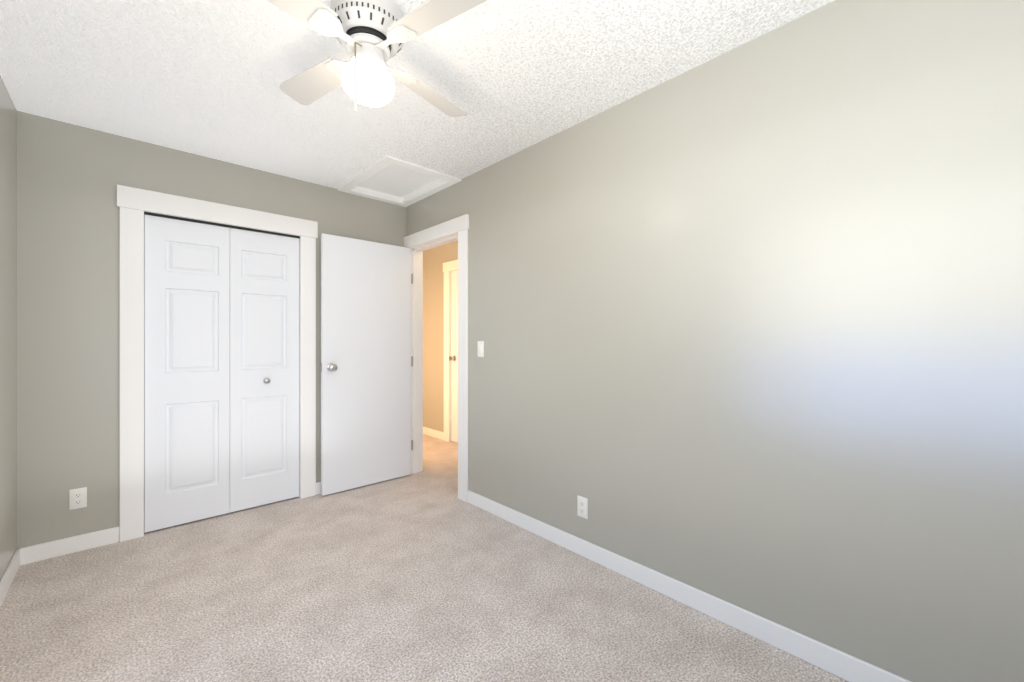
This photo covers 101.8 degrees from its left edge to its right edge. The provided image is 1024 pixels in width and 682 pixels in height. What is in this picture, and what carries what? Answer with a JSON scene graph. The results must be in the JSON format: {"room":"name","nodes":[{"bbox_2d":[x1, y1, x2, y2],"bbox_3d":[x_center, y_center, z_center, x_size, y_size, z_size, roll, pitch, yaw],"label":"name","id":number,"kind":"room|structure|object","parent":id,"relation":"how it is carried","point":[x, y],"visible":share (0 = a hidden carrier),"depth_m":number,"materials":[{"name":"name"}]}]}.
{"room":"empty bedroom","nodes":[
{"label":"empty bedroom","id":0,"kind":"room"},
{"bbox_2d":[0,75,16,580],"bbox_3d":[-1.149,-0.015,0.528,0.120,2.440,4.780,0,0,-43],"label":"wall","id":1,"kind":"structure","parent":0,"point":[8,329],"depth_m":2.07,"materials":[{"name":"grey paint"}]},
{"bbox_2d":[0,547,23,607],"bbox_3d":[-1.100,1.159,0.574,0.013,0.092,4.540,0,0,-43],"label":"baseboard","id":2,"kind":"structure","parent":1,"relation":"attached to","point":[17,560],"depth_m":2.06,"materials":[{"name":"white wood"}]},
{"bbox_2d":[17,111,405,548],"bbox_3d":[-1.851,-0.015,3.059,2.545,2.440,0.120,0,0,-43],"label":"wall","id":3,"kind":"structure","parent":0,"point":[70,177],"depth_m":2.40,"materials":[{"name":"grey paint"}]},
{"bbox_2d":[24,526,119,564],"bbox_3d":[-2.491,1.159,2.371,0.370,0.092,0.013,0,0,-43],"label":"baseboard","id":4,"kind":"structure","parent":3,"relation":"attached to","point":[43,551],"depth_m":2.36,"materials":[{"name":"white wood"}]},
{"bbox_2d":[69,487,86,509],"bbox_3d":[-2.484,0.902,2.382,0.070,0.115,0.008,0,0,-43],"label":"electrical outlet","id":5,"kind":"object","parent":3,"relation":"attached to","point":[77,498],"visible":1,"depth_m":2.38,"materials":[{"name":"white plastic"}]},
{"bbox_2d":[117,185,317,541],"bbox_3d":[-1.985,0.136,2.918,1.140,2.138,0.144,0,0,-43],"label":"trim","id":6,"kind":"structure","parent":3,"relation":"attached to","point":[135,205],"depth_m":2.56,"materials":[{"name":"white wood"}]},
{"bbox_2d":[144,215,298,532],"bbox_3d":[-1.956,0.202,2.886,0.890,1.982,0.075,0,0,-43],"label":"bifold door","id":7,"kind":"structure","parent":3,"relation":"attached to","point":[221,370],"depth_m":2.85,"materials":[{"name":"white wood"}]},
{"bbox_2d":[316,482,320,494],"bbox_3d":[-1.251,1.159,3.527,0.789,0.092,0.013,0,0,-43],"label":"baseboard","id":8,"kind":"structure","parent":3,"relation":"attached to","point":[318,485],"depth_m":3.27,"materials":[{"name":"white wood"}]},
{"bbox_2d":[0,0,834,201],"bbox_3d":[-0.605,-1.305,2.430,3.510,0.140,6.820,0,0,-43],"label":"ceiling","id":9,"kind":"structure","parent":0,"point":[206,78],"depth_m":1.90,"materials":[{"name":"white paint"}]},
{"bbox_2d":[267,0,486,116],"bbox_3d":[-0.543,-1.026,1.575,0.820,0.419,0.820,0,0,-12],"label":"fan","id":10,"kind":"object","parent":9,"relation":"hanging from","point":[372,36],"visible":1,"depth_m":1.50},
{"bbox_2d":[338,155,460,206],"bbox_3d":[-0.901,-1.258,3.278,0.614,0.073,0.854,0,0,-43],"label":"attic hatch","id":11,"kind":"object","parent":9,"relation":"attached to","point":[391,180],"visible":0.96,"depth_m":3.29,"materials":[{"name":"white"}]},
{"bbox_2d":[0,434,848,681],"bbox_3d":[-0.605,1.255,2.430,3.510,0.100,6.820,0,0,-43],"label":"floor","id":12,"kind":"structure","parent":0,"point":[426,574],"depth_m":1.87,"materials":[{"name":"beige carpet"}]},
{"bbox_2d":[423,241,457,431],"bbox_3d":[-0.259,-0.015,4.544,0.120,2.440,4.200,0,0,-43],"label":"wall","id":13,"kind":"structure","parent":0,"point":[435,259],"depth_m":5.22,"materials":[{"name":"grey paint"}]},
{"bbox_2d":[423,427,443,439],"bbox_3d":[-1.279,1.159,5.541,0.013,0.092,1.350,0,0,-43],"label":"baseboard","id":14,"kind":"structure","parent":13,"relation":"attached to","point":[433,433],"depth_m":5.20,"materials":[{"name":"white wood"}]},
{"bbox_2d":[443,260,457,441],"bbox_3d":[-0.445,0.130,4.726,0.144,2.150,1.004,0,0,-43],"label":"door frame","id":15,"kind":"structure","parent":13,"relation":"attached to","point":[449,267],"depth_m":4.98,"materials":[{"name":"white wood"}]},
{"bbox_2d":[449,270,457,442],"bbox_3d":[-0.484,0.182,4.690,0.105,2.026,0.754,0,0,-43],"label":"hall door","id":16,"kind":"structure","parent":13,"relation":"in","point":[453,358],"depth_m":4.93,"materials":[{"name":"white wood"}]},
{"bbox_2d":[406,0,1023,681],"bbox_3d":[-0.071,-0.015,2.928,0.120,2.440,6.820,0,0,-43],"label":"wall","id":17,"kind":"structure","parent":0,"point":[746,324],"depth_m":1.60,"materials":[{"name":"grey paint"}]},
{"bbox_2d":[320,233,412,495],"bbox_3d":[-1.177,0.182,3.485,0.811,2.026,0.161,0,0,-43],"label":"bedroom door","id":18,"kind":"structure","parent":17,"relation":"in","point":[366,361],"depth_m":3.44,"materials":[{"name":"white wood"}]},
{"bbox_2d":[404,214,468,501],"bbox_3d":[-0.620,0.130,3.517,0.168,2.150,1.014,0,0,-43],"label":"trim","id":19,"kind":"structure","parent":17,"relation":"attached to","point":[446,232],"depth_m":3.40,"materials":[{"name":"white wood"}]},
{"bbox_2d":[477,341,483,356],"bbox_3d":[-0.229,0.058,3.000,0.012,0.115,0.070,0,0,-43],"label":"light switch","id":20,"kind":"object","parent":17,"relation":"attached to","point":[480,348],"visible":1,"depth_m":3.00,"materials":[{"name":"white plastic"}]},
{"bbox_2d":[577,495,587,518],"bbox_3d":[0.395,0.933,2.335,0.008,0.115,0.070,0,0,-43],"label":"electrical outlet","id":21,"kind":"object","parent":17,"relation":"attached to","point":[582,507],"visible":1,"depth_m":2.33,"materials":[{"name":"white plastic"}]},
{"bbox_2d":[467,490,910,681],"bbox_3d":[0.896,1.159,1.793,0.013,0.092,3.600,0,0,-43],"label":"baseboard","id":22,"kind":"structure","parent":17,"relation":"attached to","point":[840,664],"depth_m":1.81,"materials":[{"name":"white wood"}]}
]}

